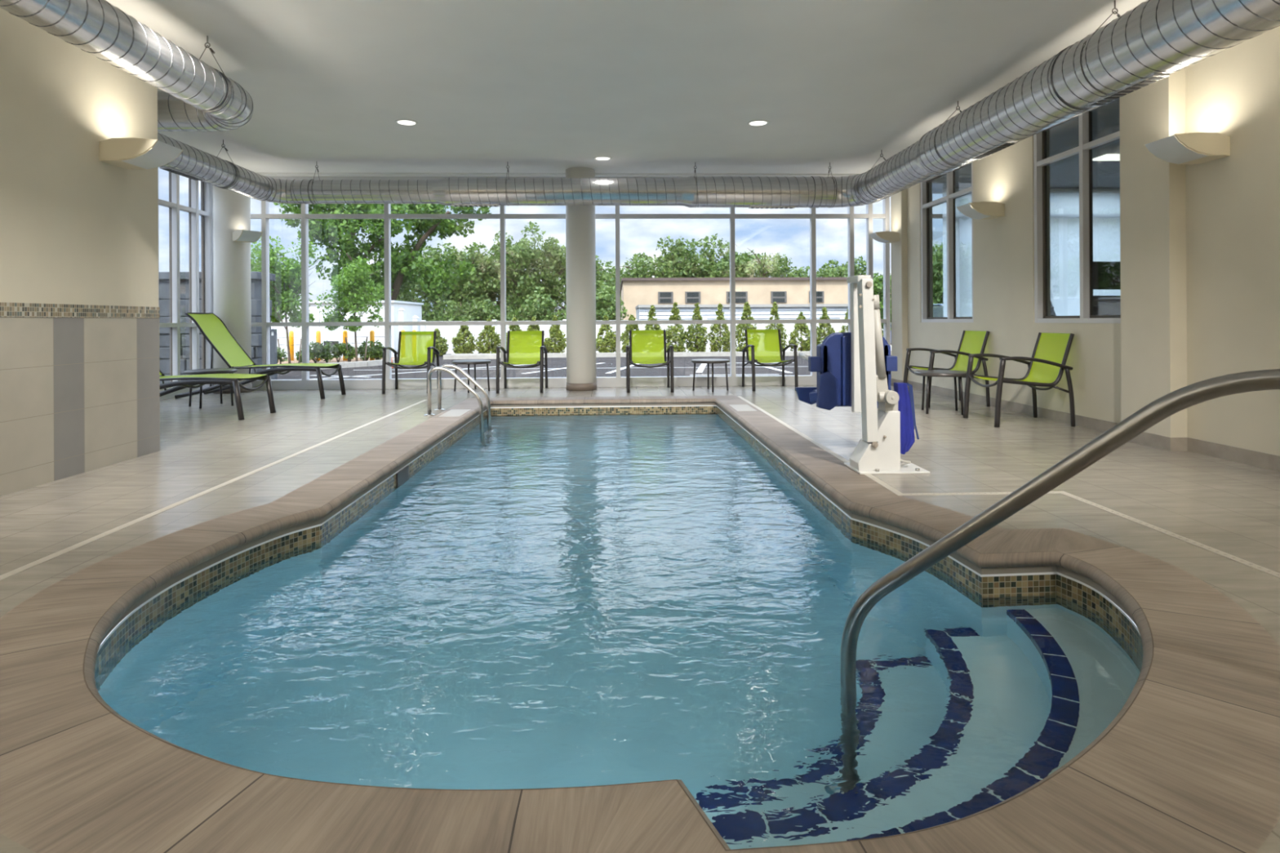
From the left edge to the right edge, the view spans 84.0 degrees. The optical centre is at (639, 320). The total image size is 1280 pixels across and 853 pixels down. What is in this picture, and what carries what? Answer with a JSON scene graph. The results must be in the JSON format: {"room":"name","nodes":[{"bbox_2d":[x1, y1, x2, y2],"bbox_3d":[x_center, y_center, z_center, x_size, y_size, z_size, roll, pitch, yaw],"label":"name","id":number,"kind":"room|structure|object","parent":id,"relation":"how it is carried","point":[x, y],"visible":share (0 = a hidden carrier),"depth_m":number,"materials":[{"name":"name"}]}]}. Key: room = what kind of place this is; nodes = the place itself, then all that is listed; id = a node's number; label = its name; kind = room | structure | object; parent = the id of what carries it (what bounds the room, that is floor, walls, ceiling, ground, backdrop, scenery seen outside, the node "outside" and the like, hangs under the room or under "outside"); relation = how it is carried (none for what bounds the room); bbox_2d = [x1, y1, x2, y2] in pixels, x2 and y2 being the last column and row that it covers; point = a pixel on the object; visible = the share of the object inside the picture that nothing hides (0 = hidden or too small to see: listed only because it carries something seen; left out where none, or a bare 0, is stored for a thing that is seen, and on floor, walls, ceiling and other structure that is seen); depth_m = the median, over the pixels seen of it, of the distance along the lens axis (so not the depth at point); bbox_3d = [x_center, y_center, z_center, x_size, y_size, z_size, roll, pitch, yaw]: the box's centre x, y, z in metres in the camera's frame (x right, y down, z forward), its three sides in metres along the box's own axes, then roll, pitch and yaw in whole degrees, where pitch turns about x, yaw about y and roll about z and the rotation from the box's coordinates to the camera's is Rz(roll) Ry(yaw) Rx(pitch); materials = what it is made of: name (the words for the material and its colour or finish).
{"room":"indoor swimming pool","nodes":[
{"label":"indoor swimming pool","id":0,"kind":"room"},
{"bbox_2d":[0,8,158,306],"bbox_3d":[-4.821,-0.574,1.530,2.380,3.200,8.000,0,0,-2],"label":"wall","id":1,"kind":"structure","parent":0,"point":[77,228],"depth_m":4.66,"materials":[{"name":"paint"}]},
{"bbox_2d":[0,316,159,496],"bbox_3d":[-3.774,0.500,1.568,0.303,1.042,8.003,0,0,-2],"label":"wainscoting","id":2,"kind":"structure","parent":1,"relation":"attached to","point":[78,395],"depth_m":4.68,"materials":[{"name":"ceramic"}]},
{"bbox_2d":[0,302,159,317],"bbox_3d":[-3.776,-0.064,1.569,0.305,0.085,8.005,0,0,-2],"label":"trim","id":3,"kind":"structure","parent":1,"relation":"attached to","point":[6,309],"depth_m":4.69,"materials":[{"name":"tile"}]},
{"bbox_2d":[98,137,182,169],"bbox_3d":[-3.557,-1.188,5.077,0.405,0.160,0.300,0,0,-2],"label":"wall sconce","id":4,"kind":"object","parent":1,"relation":"attached to","point":[117,152],"visible":1,"depth_m":4.94,"materials":[{"name":"beige"}]},
{"bbox_2d":[157,167,213,399],"bbox_3d":[-6.294,-0.550,8.002,0.105,3.170,5.040,0,0,-2],"label":"window","id":5,"kind":"structure","parent":1,"relation":"in","point":[175,325],"depth_m":10.13,"materials":[{"name":"paint"}]},
{"bbox_2d":[106,0,1146,173],"bbox_3d":[-1.038,-2.369,4.191,10.650,0.350,13.450,0,0,-2],"label":"ceiling","id":6,"kind":"structure","parent":0,"point":[488,86],"depth_m":6.32,"materials":[{"name":"paint"}]},
{"bbox_2d":[0,0,1279,208],"bbox_3d":[-0.710,-1.860,3.858,8.574,0.668,12.379,0,0,-2],"label":"spiral duct","id":7,"kind":"object","parent":6,"relation":"hanging from","point":[1153,40],"visible":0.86,"depth_m":5.83,"materials":[{"name":"grey"}]},
{"bbox_2d":[159,166,204,180],"bbox_3d":[-4.966,-1.595,7.729,0.100,0.023,0.640,0,0,-2],"label":"grille","id":8,"kind":"object","parent":7,"relation":"attached to","point":[175,170],"depth_m":7.69,"materials":[{"name":"silver metal"}]},
{"bbox_2d":[969,141,1017,159],"bbox_3d":[3.232,-1.559,6.519,0.100,0.023,0.640,0,0,-2],"label":"grille","id":9,"kind":"object","parent":7,"relation":"attached to","point":[995,148],"depth_m":6.48,"materials":[{"name":"silver metal"}]},
{"bbox_2d":[1087,73,1169,106],"bbox_3d":[3.292,-1.560,4.820,0.100,0.023,0.640,0,0,-2],"label":"grille","id":10,"kind":"object","parent":7,"relation":"attached to","point":[1147,79],"depth_m":4.77,"materials":[{"name":"silver metal"}]},
{"bbox_2d":[0,384,1279,852],"bbox_3d":[-0.896,1.005,4.251,10.400,0.001,13.160,0,0,-2],"label":"floor","id":11,"kind":"structure","parent":0,"point":[1229,507],"depth_m":4.46,"materials":[{"name":"tile"}]},
{"bbox_2d":[183,368,237,408],"bbox_3d":[-5.163,0.810,8.562,0.550,0.438,0.550,0,0,-5],"label":"side table","id":12,"kind":"object","parent":11,"relation":"on","point":[213,371],"visible":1,"depth_m":8.52,"materials":[{"name":"black"}]},
{"bbox_2d":[159,368,275,420],"bbox_3d":[-5.092,0.460,7.684,2.068,1.147,0.606,0,0,5],"label":"chaise lounge","id":13,"kind":"object","parent":11,"relation":"on","point":[191,380],"visible":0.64,"depth_m":7.54,"materials":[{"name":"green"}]},
{"bbox_2d":[213,185,252,393],"bbox_3d":[-5.892,-0.568,10.277,0.486,3.200,0.486,0,0,-2],"label":"column","id":14,"kind":"structure","parent":11,"relation":"on","point":[231,210],"depth_m":10.09,"materials":[{"name":"white paint"}]},
{"bbox_2d":[232,229,262,242],"bbox_3d":[-5.550,-1.197,10.049,0.364,0.144,0.270,0,0,39],"label":"wall sconce","id":15,"kind":"object","parent":14,"relation":"attached to","point":[239,235],"visible":1,"depth_m":9.98,"materials":[{"name":"beige"}]},
{"bbox_2d":[174,312,346,399],"bbox_3d":[-5.121,0.460,9.634,2.068,1.147,0.606,0,0,5],"label":"chaise lounge","id":16,"kind":"object","parent":11,"relation":"on","point":[211,326],"visible":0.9,"depth_m":9.62,"materials":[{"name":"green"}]},
{"bbox_2d":[382,331,439,394],"bbox_3d":[-3.296,0.589,10.283,0.662,0.862,0.784,0,0,-5],"label":"armchair","id":17,"kind":"object","parent":11,"relation":"on","point":[415,348],"visible":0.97,"depth_m":10.56,"materials":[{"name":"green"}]},
{"bbox_2d":[423,364,491,432],"bbox_3d":[-1.976,1.301,7.835,0.687,1.622,0.564,0,0,-2],"label":"pool ladder","id":18,"kind":"object","parent":11,"relation":"attached to","point":[443,367],"visible":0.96,"depth_m":7.61,"materials":[{"name":"silver metal"}]},
{"bbox_2d":[452,360,491,392],"bbox_3d":[-2.421,0.795,10.240,0.550,0.438,0.550,0,0,-2],"label":"side table","id":19,"kind":"object","parent":11,"relation":"on","point":[468,362],"visible":0.98,"depth_m":10.17,"materials":[{"name":"grey"}]},
{"bbox_2d":[496,330,547,393],"bbox_3d":[-1.693,0.580,10.280,0.662,0.862,0.784,0,0,-2],"label":"armchair","id":20,"kind":"object","parent":11,"relation":"on","point":[523,347],"visible":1,"depth_m":10.56,"materials":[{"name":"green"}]},
{"bbox_2d":[565,167,596,391],"bbox_3d":[-0.862,-0.595,10.376,0.446,3.200,0.446,0,0,-2],"label":"column","id":21,"kind":"structure","parent":11,"relation":"on","point":[580,251],"depth_m":10.19,"materials":[{"name":"white paint"}]},
{"bbox_2d":[0,395,1279,852],"bbox_3d":[-0.140,1.046,5.185,4.420,0.092,8.376,0,0,-2],"label":"pool coping","id":22,"kind":"structure","parent":11,"relation":"attached to","point":[1189,762],"depth_m":1.62,"materials":[{"name":"stone"}]},
{"bbox_2d":[438,404,757,417],"bbox_3d":[-0.427,1.002,7.940,3.463,0.002,0.613,0,0,-6],"label":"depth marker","id":23,"kind":"object","parent":22,"relation":"on","point":[738,407],"depth_m":7.88,"materials":[{"name":"grey tile"}]},
{"bbox_2d":[0,395,1279,580],"bbox_3d":[-0.049,0.999,3.500,5.030,0.002,11.600,0,0,-2],"label":"trim","id":24,"kind":"structure","parent":11,"relation":"on","point":[15,571],"depth_m":3.85,"materials":[{"name":"beige"}]},
{"bbox_2d":[625,329,674,392],"bbox_3d":[0.129,0.570,10.264,0.662,0.862,0.784,0,0,-2],"label":"armchair","id":25,"kind":"object","parent":11,"relation":"on","point":[646,346],"visible":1,"depth_m":10.55,"materials":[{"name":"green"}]},
{"bbox_2d":[691,358,729,391],"bbox_3d":[1.005,0.776,10.142,0.550,0.438,0.550,0,0,-2],"label":"side table","id":26,"kind":"object","parent":11,"relation":"on","point":[708,361],"visible":1,"depth_m":10.12,"materials":[{"name":"black"}]},
{"bbox_2d":[742,328,798,391],"bbox_3d":[1.875,0.560,10.366,0.662,0.862,0.784,0,0,-4],"label":"armchair","id":27,"kind":"object","parent":11,"relation":"on","point":[764,346],"visible":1,"depth_m":10.65,"materials":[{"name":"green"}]},
{"bbox_2d":[795,275,930,474],"bbox_3d":[1.570,0.338,5.136,0.645,1.307,1.129,0,0,-6],"label":"lift","id":28,"kind":"object","parent":11,"relation":"on","point":[853,369],"visible":1,"depth_m":4.67,"materials":[{"name":"white metal"}]},
{"bbox_2d":[893,382,919,454],"bbox_3d":[1.776,0.648,4.728,0.161,0.465,0.109,0,0,-2],"label":"cover","id":29,"kind":"object","parent":28,"relation":"hanging from","point":[906,402],"visible":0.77,"depth_m":4.69,"materials":[{"name":"blue"}]},
{"bbox_2d":[914,369,966,414],"bbox_3d":[3.236,0.764,7.620,0.550,0.438,0.550,0,0,-31],"label":"side table","id":30,"kind":"object","parent":11,"relation":"on","point":[935,373],"visible":0.92,"depth_m":7.49,"materials":[{"name":"black"}]},
{"bbox_2d":[902,330,990,407],"bbox_3d":[3.601,0.551,8.374,0.784,0.862,0.662,0,0,-4],"label":"armchair","id":31,"kind":"object","parent":11,"relation":"on","point":[971,342],"visible":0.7,"depth_m":8.41,"materials":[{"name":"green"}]},
{"bbox_2d":[963,332,1075,427],"bbox_3d":[3.655,0.550,6.873,0.784,0.862,0.662,0,0,-1],"label":"armchair","id":32,"kind":"object","parent":11,"relation":"on","point":[1046,365],"visible":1,"depth_m":6.82,"materials":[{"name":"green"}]},
{"bbox_2d":[932,99,1119,188],"bbox_3d":[7.244,-2.140,6.737,6.020,0.200,8.950,0,0,-2],"label":"ceiling","id":33,"kind":"structure","parent":0,"point":[1064,174],"depth_m":9.10,"materials":[{"name":"grey"}]},
{"bbox_2d":[941,188,1120,316],"bbox_3d":[7.313,-0.785,10.927,5.400,2.490,0.060,0,0,-2],"label":"window glass","id":34,"kind":"object","parent":33,"relation":"hanging from","point":[1064,202],"visible":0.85,"depth_m":10.90,"materials":[{"name":"white"}]},
{"bbox_2d":[890,26,1279,456],"bbox_3d":[4.170,-0.623,4.351,0.310,3.200,13.000,0,0,-2],"label":"wall","id":35,"kind":"structure","parent":0,"point":[1200,243],"depth_m":5.43,"materials":[{"name":"paint"}]},
{"bbox_2d":[211,176,890,390],"bbox_3d":[-1.253,-0.578,10.757,10.165,3.170,0.110,0,0,-2],"label":"window","id":36,"kind":"structure","parent":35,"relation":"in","point":[305,383],"depth_m":10.70,"materials":[{"name":"paint"}]},
{"bbox_2d":[255,172,857,177],"bbox_3d":[-1.260,-2.179,10.692,10.165,0.028,0.260,0,0,-2],"label":"trim","id":37,"kind":"structure","parent":35,"relation":"attached to","point":[264,174],"depth_m":10.60,"materials":[{"name":"white"}]},
{"bbox_2d":[869,231,899,243],"bbox_3d":[3.651,-1.247,10.636,0.364,0.144,0.270,0,0,-2],"label":"wall sconce","id":38,"kind":"object","parent":35,"relation":"attached to","point":[886,237],"visible":1,"depth_m":10.51,"materials":[{"name":"beige"}]},
{"bbox_2d":[920,162,973,322],"bbox_3d":[4.023,-0.990,9.269,0.090,2.025,1.480,0,0,-2],"label":"window","id":39,"kind":"structure","parent":35,"relation":"in","point":[926,204],"depth_m":9.21,"materials":[{"name":"paint"}]},
{"bbox_2d":[956,201,1004,219],"bbox_3d":[3.811,-1.229,7.960,0.405,0.160,0.300,0,0,-2],"label":"wall sconce","id":40,"kind":"object","parent":35,"relation":"attached to","point":[978,210],"visible":1,"depth_m":7.82,"materials":[{"name":"beige"}]},
{"bbox_2d":[1033,97,1120,323],"bbox_3d":[4.120,-0.990,6.531,0.090,2.025,1.560,0,0,-2],"label":"window","id":41,"kind":"structure","parent":35,"relation":"in","point":[1041,162],"depth_m":6.59,"materials":[{"name":"paint"}]},
{"bbox_2d":[890,377,1279,471],"bbox_3d":[4.082,0.928,4.348,0.142,0.100,13.000,0,0,-2],"label":"baseboard","id":42,"kind":"structure","parent":35,"relation":"attached to","point":[1264,460],"depth_m":5.51,"materials":[{"name":"tile"}]},
{"bbox_2d":[1143,132,1230,164],"bbox_3d":[3.913,-1.230,5.092,0.405,0.160,0.300,0,0,-2],"label":"wall sconce","id":43,"kind":"object","parent":35,"relation":"attached to","point":[1194,148],"visible":1,"depth_m":4.97,"materials":[{"name":"beige"}]},
{"bbox_3d":[7.263,0.970,6.692,6.020,0.020,8.860,0,0,-2],"label":"floor","id":44,"kind":"structure","parent":0,"visible":0},
{"bbox_2d":[1093,261,1120,315],"bbox_3d":[6.061,0.092,8.230,0.840,1.690,1.820,0,0,-8],"label":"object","id":45,"kind":"object","parent":44,"relation":"on","point":[1106,274],"visible":0.05,"depth_m":8.95,"materials":[{"name":"glass"}]},
{"bbox_3d":[-0.136,1.761,5.191,3.777,0.920,7.723,0,0,-2],"label":"wall","id":46,"kind":"structure","parent":0,"visible":0},
{"bbox_2d":[95,413,1142,849],"bbox_3d":[-0.136,1.719,5.190,3.809,1.063,7.756,0,0,-2],"label":"pool water","id":47,"kind":"object","parent":46,"relation":"in","point":[545,601],"visible":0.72,"depth_m":2.53,"materials":[{"name":"liquid"}]},
{"bbox_2d":[94,406,1142,681],"bbox_3d":[-0.139,1.201,5.191,3.775,0.204,7.721,0,0,-2],"label":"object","id":48,"kind":"structure","parent":46,"relation":"attached to","point":[1037,584],"depth_m":3.39,"materials":[{"name":"tile"}]},
{"bbox_2d":[97,405,1140,652],"bbox_3d":[-0.140,1.094,5.191,3.769,0.010,7.715,0,0,-2],"label":"trim","id":49,"kind":"structure","parent":46,"relation":"attached to","point":[352,503],"depth_m":3.46,"materials":[{"name":"white"}]},
{"bbox_3d":[1.075,1.785,2.211,1.873,0.898,1.783,0,0,-2],"label":"steps","id":50,"kind":"structure","parent":46,"relation":"on","visible":0},
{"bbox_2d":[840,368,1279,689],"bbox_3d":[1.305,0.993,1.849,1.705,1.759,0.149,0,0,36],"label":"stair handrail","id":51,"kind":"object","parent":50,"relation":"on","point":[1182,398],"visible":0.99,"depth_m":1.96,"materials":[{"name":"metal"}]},
{"label":"outside","id":52,"kind":"structure","parent":0,"visible":0},
{"bbox_2d":[169,354,891,398],"bbox_3d":[-1.502,1.156,42.473,120.000,0.104,95.000,0,0,-2],"label":"ground","id":53,"kind":"structure","parent":52,"point":[682,366],"depth_m":15.88,"materials":[{"name":"concrete"}]},
{"bbox_2d":[159,271,275,384],"bbox_3d":[-7.507,0.151,12.491,1.880,1.980,0.660,0,0,-2],"label":"stone wall","id":54,"kind":"structure","parent":53,"relation":"on","point":[255,277],"depth_m":12.22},
{"bbox_2d":[270,328,277,379],"bbox_3d":[-6.283,0.640,12.185,0.090,0.990,0.080,0,0,-2],"label":"bollard light","id":55,"kind":"object","parent":53,"relation":"on","point":[273,331],"visible":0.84,"depth_m":12.15,"materials":[{"name":"grey metal"}]},
{"bbox_2d":[277,358,397,368],"bbox_3d":[-9.797,1.094,16.876,9.604,0.140,3.028,0,0,-34],"label":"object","id":56,"kind":"structure","parent":53,"relation":"on","point":[375,362],"depth_m":17.48,"materials":[{"name":"concrete"}]},
{"bbox_2d":[271,300,423,357],"bbox_3d":[-11.040,0.276,23.523,6.800,1.770,3.400,0,0,-2],"label":"fence","id":57,"kind":"object","parent":53,"relation":"on","point":[411,308],"visible":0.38,"depth_m":21.99,"materials":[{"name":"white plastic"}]},
{"bbox_2d":[273,202,491,301],"bbox_3d":[-9.849,-2.183,27.312,7.500,6.833,4.726,0,0,23],"label":"tree","id":58,"kind":"object","parent":53,"relation":"on","point":[406,265],"visible":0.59,"depth_m":26.93,"materials":[{"name":"green plant"}]},
{"bbox_2d":[372,269,431,302],"bbox_3d":[-12.137,-0.555,34.657,3.526,4.854,3.692,0,0,-2],"label":"leafy tree","id":59,"kind":"object","parent":53,"relation":"on","point":[411,296],"visible":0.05,"depth_m":33.90,"materials":[{"name":"green plant"}]},
{"bbox_2d":[415,299,448,321],"bbox_3d":[-8.127,0.414,27.306,2.062,2.464,2.287,0,0,-40],"label":"leafy tree","id":60,"kind":"object","parent":53,"relation":"on","point":[426,315],"visible":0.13,"depth_m":26.99,"materials":[{"name":"green plant"}]},
{"bbox_2d":[408,242,471,312],"bbox_3d":[-9.123,-0.913,32.852,2.904,5.530,2.975,0,0,-30],"label":"leafy tree","id":61,"kind":"object","parent":53,"relation":"on","point":[437,255],"visible":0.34,"depth_m":32.38,"materials":[{"name":"green plant"}]},
{"bbox_2d":[434,328,448,356],"bbox_3d":[-6.483,0.695,22.582,0.746,0.935,0.736,0,0,31],"label":"arborvitae","id":62,"kind":"object","parent":53,"relation":"on","point":[441,343],"visible":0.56,"depth_m":22.50,"materials":[{"name":"green plant"}]},
{"bbox_2d":[433,296,479,320],"bbox_3d":[-7.031,0.353,27.213,2.010,2.576,2.371,0,0,-6],"label":"leafy tree","id":63,"kind":"object","parent":53,"relation":"on","point":[457,313],"visible":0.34,"depth_m":26.96,"materials":[{"name":"green plant"}]},
{"bbox_2d":[445,241,500,315],"bbox_3d":[-7.670,-0.931,32.737,2.600,5.551,2.674,0,0,-2],"label":"leafy tree","id":64,"kind":"object","parent":53,"relation":"on","point":[475,288],"visible":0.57,"depth_m":32.27,"materials":[{"name":"green plant"}]},
{"bbox_2d":[465,297,521,320],"bbox_3d":[-5.489,0.362,27.604,2.106,2.540,2.179,0,0,39],"label":"leafy tree","id":65,"kind":"object","parent":53,"relation":"on","point":[485,310],"visible":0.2,"depth_m":27.29,"materials":[{"name":"green plant"}]},
{"bbox_2d":[479,230,520,314],"bbox_3d":[-6.697,-1.241,33.782,2.457,6.161,2.499,0,0,-2],"label":"leafy tree","id":66,"kind":"object","parent":53,"relation":"on","point":[495,247],"visible":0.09,"depth_m":33.64,"materials":[{"name":"green plant"}]},
{"bbox_2d":[493,221,553,315],"bbox_3d":[-5.297,-1.315,32.066,2.556,6.292,2.551,0,0,31],"label":"leafy tree","id":67,"kind":"object","parent":53,"relation":"on","point":[517,260],"visible":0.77,"depth_m":31.55,"materials":[{"name":"green plant"}]},
{"bbox_2d":[510,286,564,320],"bbox_3d":[-3.899,0.155,27.494,2.351,2.934,2.060,0,0,-2],"label":"leafy tree","id":68,"kind":"object","parent":53,"relation":"on","point":[526,312],"visible":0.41,"depth_m":26.97,"materials":[{"name":"green plant"}]},
{"bbox_2d":[528,236,566,312],"bbox_3d":[-4.186,-1.042,32.925,2.419,5.735,2.553,0,0,-17],"label":"leafy tree","id":69,"kind":"object","parent":53,"relation":"on","point":[554,258],"visible":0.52,"depth_m":32.39,"materials":[{"name":"green plant"}]},
{"bbox_2d":[556,255,613,311],"bbox_3d":[-2.718,-0.833,33.966,2.832,5.302,3.014,0,0,-6],"label":"leafy tree","id":70,"kind":"object","parent":53,"relation":"on","point":[598,282],"visible":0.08,"depth_m":33.45,"materials":[{"name":"green plant"}]},
{"bbox_2d":[595,281,629,319],"bbox_3d":[-1.456,0.015,28.454,1.781,3.188,2.013,0,0,-23],"label":"leafy tree","id":71,"kind":"object","parent":53,"relation":"on","point":[605,301],"visible":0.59,"depth_m":28.00,"materials":[{"name":"green plant"}]},
{"bbox_2d":[606,252,657,302],"bbox_3d":[0.284,-1.186,50.074,4.499,7.376,4.708,0,0,36],"label":"leafy tree","id":72,"kind":"object","parent":53,"relation":"on","point":[636,272],"visible":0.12,"depth_m":49.46,"materials":[{"name":"green plant"}]},
{"bbox_2d":[420,317,891,354],"bbox_3d":[2.835,0.504,24.511,20.600,1.160,0.130,0,0,-2],"label":"vinyl fence","id":73,"kind":"object","parent":53,"relation":"on","point":[448,332],"visible":0.2,"depth_m":24.36,"materials":[{"name":"white"}]},
{"bbox_2d":[443,351,891,359],"bbox_3d":[1.499,1.027,21.356,14.500,0.130,0.780,0,0,-2],"label":"kerb","id":74,"kind":"object","parent":53,"relation":"on","point":[454,356],"visible":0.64,"depth_m":21.48,"materials":[{"name":"concrete"}]},
{"bbox_2d":[639,235,702,277],"bbox_3d":[2.010,-1.651,48.045,3.713,8.288,4.262,0,0,-31],"label":"leafy tree","id":75,"kind":"object","parent":53,"relation":"on","point":[670,266],"visible":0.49,"depth_m":47.38,"materials":[{"name":"green plant"}]},
{"bbox_2d":[680,233,729,277],"bbox_3d":[4.288,-1.729,48.143,4.545,8.420,4.286,0,0,37],"label":"leafy tree","id":76,"kind":"object","parent":53,"relation":"on","point":[710,268],"visible":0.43,"depth_m":47.38,"materials":[{"name":"green plant"}]},
{"bbox_2d":[717,240,759,277],"bbox_3d":[6.377,-1.519,49.340,3.706,7.973,4.022,0,0,-20],"label":"leafy tree","id":77,"kind":"object","parent":53,"relation":"on","point":[742,264],"visible":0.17,"depth_m":48.50,"materials":[{"name":"green plant"}]},
{"bbox_2d":[635,303,848,319],"bbox_3d":[7.552,0.347,30.227,15.369,2.022,4.120,0,0,-2],"label":"shed","id":78,"kind":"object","parent":53,"relation":"on","point":[835,311],"visible":0.26,"depth_m":28.16,"materials":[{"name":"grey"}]},
{"bbox_2d":[746,248,795,277],"bbox_3d":[8.871,-1.316,50.486,4.333,7.541,4.891,0,0,-2],"label":"leafy tree","id":79,"kind":"object","parent":53,"relation":"on","point":[763,265],"visible":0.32,"depth_m":49.53,"materials":[{"name":"green plant"}]},
{"bbox_2d":[620,276,942,319],"bbox_3d":[8.621,-0.267,40.331,19.418,3.640,12.400,0,0,-2],"label":"building","id":80,"kind":"structure","parent":53,"relation":"on","point":[635,291],"depth_m":34.15,"materials":[{"name":"brown"}]},
{"bbox_2d":[816,259,848,277],"bbox_3d":[13.200,-0.851,48.482,3.735,6.562,3.865,0,0,-2],"label":"leafy tree","id":81,"kind":"object","parent":53,"relation":"on","point":[835,271],"visible":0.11,"depth_m":47.86,"materials":[{"name":"green plant"}]},
{"bbox_2d":[838,255,866,276],"bbox_3d":[15.440,-1.084,50.613,3.340,7.006,3.021,0,0,-17],"label":"leafy tree","id":82,"kind":"object","parent":53,"relation":"on","point":[858,271],"visible":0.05,"depth_m":50.33,"materials":[{"name":"green plant"}]},
{"bbox_2d":[873,272,891,333],"bbox_3d":[6.683,-0.133,19.695,1.251,2.395,1.351,0,0,-2],"label":"leafy tree","id":83,"kind":"object","parent":53,"relation":"on","point":[878,280],"visible":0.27,"depth_m":19.39,"materials":[{"name":"green plant"}]},
{"bbox_2d":[889,242,942,303],"bbox_3d":[11.523,-0.833,26.473,4.037,4.341,3.964,0,0,-25],"label":"leafy tree","id":84,"kind":"object","parent":53,"relation":"on","point":[938,254],"visible":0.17,"depth_m":25.70,"materials":[{"name":"green plant"}]},
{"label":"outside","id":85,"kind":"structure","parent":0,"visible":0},
{"bbox_3d":[1.490,1.082,23.017,14.400,0.020,2.500,0,0,-2],"label":"bed","id":86,"kind":"object","parent":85,"visible":0},
{"bbox_2d":[451,320,477,353],"bbox_3d":[-5.580,0.554,22.605,0.836,1.153,0.783,0,0,-2],"label":"arborvitae","id":87,"kind":"object","parent":86,"relation":"on","point":[461,347],"visible":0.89,"depth_m":22.48,"materials":[{"name":"green plant"}]},
{"bbox_2d":[475,317,500,353],"bbox_3d":[-4.838,0.524,22.644,0.835,1.231,0.871,0,0,-7],"label":"arborvitae","id":88,"kind":"object","parent":86,"relation":"on","point":[491,347],"visible":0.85,"depth_m":22.50,"materials":[{"name":"green plant"}]},
{"bbox_2d":[544,315,566,353],"bbox_3d":[-2.686,0.485,22.520,0.780,1.323,0.763,0,0,-2],"label":"arborvitae","id":89,"kind":"object","parent":86,"relation":"on","point":[557,339],"visible":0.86,"depth_m":22.39,"materials":[{"name":"green plant"}]},
{"bbox_2d":[595,315,616,352],"bbox_3d":[-1.083,0.463,22.582,0.836,1.305,0.862,0,0,-2],"label":"arborvitae","id":90,"kind":"object","parent":86,"relation":"on","point":[608,339],"visible":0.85,"depth_m":22.42,"materials":[{"name":"green plant"}]},
{"bbox_2d":[620,314,639,352],"bbox_3d":[-0.228,0.443,22.388,0.887,1.336,0.904,0,0,-2],"label":"arborvitae","id":91,"kind":"object","parent":86,"relation":"on","point":[624,337],"visible":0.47,"depth_m":22.32,"materials":[{"name":"green plant"}]},
{"bbox_2d":[663,302,688,351],"bbox_3d":[1.117,0.244,22.345,0.861,1.700,0.868,0,0,-2],"label":"arborvitae","id":92,"kind":"object","parent":86,"relation":"on","point":[681,339],"visible":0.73,"depth_m":22.23,"materials":[{"name":"green plant"}]},
{"bbox_2d":[685,302,709,351],"bbox_3d":[1.788,0.266,22.389,0.771,1.686,0.779,0,0,-2],"label":"arborvitae","id":93,"kind":"object","parent":86,"relation":"on","point":[692,332],"visible":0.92,"depth_m":22.27,"materials":[{"name":"green plant"}]},
{"bbox_2d":[706,302,730,351],"bbox_3d":[2.513,0.283,22.388,0.830,1.684,0.844,0,0,-2],"label":"arborvitae","id":94,"kind":"object","parent":86,"relation":"on","point":[715,347],"visible":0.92,"depth_m":22.28,"materials":[{"name":"green plant"}]},
{"bbox_2d":[735,302,757,351],"bbox_3d":[3.333,0.239,22.346,0.873,1.707,0.870,0,0,20],"label":"arborvitae","id":95,"kind":"object","parent":86,"relation":"on","point":[747,309],"visible":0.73,"depth_m":22.24,"materials":[{"name":"green plant"}]},
{"bbox_2d":[764,302,787,349],"bbox_3d":[4.240,0.257,22.354,0.735,1.715,0.777,0,0,-32],"label":"arborvitae","id":96,"kind":"object","parent":86,"relation":"on","point":[774,312],"visible":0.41,"depth_m":22.29,"materials":[{"name":"green plant"}]},
{"bbox_2d":[788,311,810,351],"bbox_3d":[5.083,0.395,22.381,0.893,1.388,0.799,0,0,-2],"label":"arborvitae","id":97,"kind":"object","parent":86,"relation":"on","point":[802,327],"visible":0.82,"depth_m":22.25,"materials":[{"name":"green plant"}]},
{"bbox_2d":[816,306,835,346],"bbox_3d":[5.809,0.328,22.385,0.735,1.526,0.690,0,0,24],"label":"arborvitae","id":98,"kind":"object","parent":86,"relation":"on","point":[830,330],"visible":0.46,"depth_m":22.32,"materials":[{"name":"green plant"}]},
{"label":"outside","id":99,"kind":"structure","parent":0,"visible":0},
{"bbox_2d":[276,357,397,364],"bbox_3d":[-10.446,1.123,18.191,8.400,0.070,5.300,0,0,-2],"label":"flower bed","id":100,"kind":"object","parent":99,"point":[334,360],"depth_m":18.88,"materials":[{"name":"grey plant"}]},
{"bbox_2d":[250,235,319,363],"bbox_3d":[-8.470,-0.478,16.784,1.653,3.254,1.460,0,0,-25],"label":"young tree","id":101,"kind":"object","parent":100,"relation":"on","point":[287,282],"visible":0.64,"depth_m":16.65,"materials":[{"name":"green plant"}]},
{"bbox_2d":[315,340,338,363],"bbox_3d":[-7.924,0.798,18.013,0.480,0.596,0.493,0,0,-2],"label":"shrub","id":102,"kind":"object","parent":100,"relation":"on","point":[326,349],"visible":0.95,"depth_m":17.94,"materials":[{"name":"green plant"}]},
{"bbox_2d":[314,255,384,361],"bbox_3d":[-7.366,-0.255,18.246,1.544,2.793,1.523,0,0,14],"label":"young tree","id":103,"kind":"object","parent":100,"relation":"on","point":[354,283],"visible":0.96,"depth_m":17.93,"materials":[{"name":"green plant"}]},
{"bbox_2d":[358,339,376,360],"bbox_3d":[-7.166,0.789,18.670,0.484,0.606,0.481,0,0,-2],"label":"shrub","id":104,"kind":"object","parent":100,"relation":"on","point":[362,348],"visible":0.87,"depth_m":18.59,"materials":[{"name":"green plant"}]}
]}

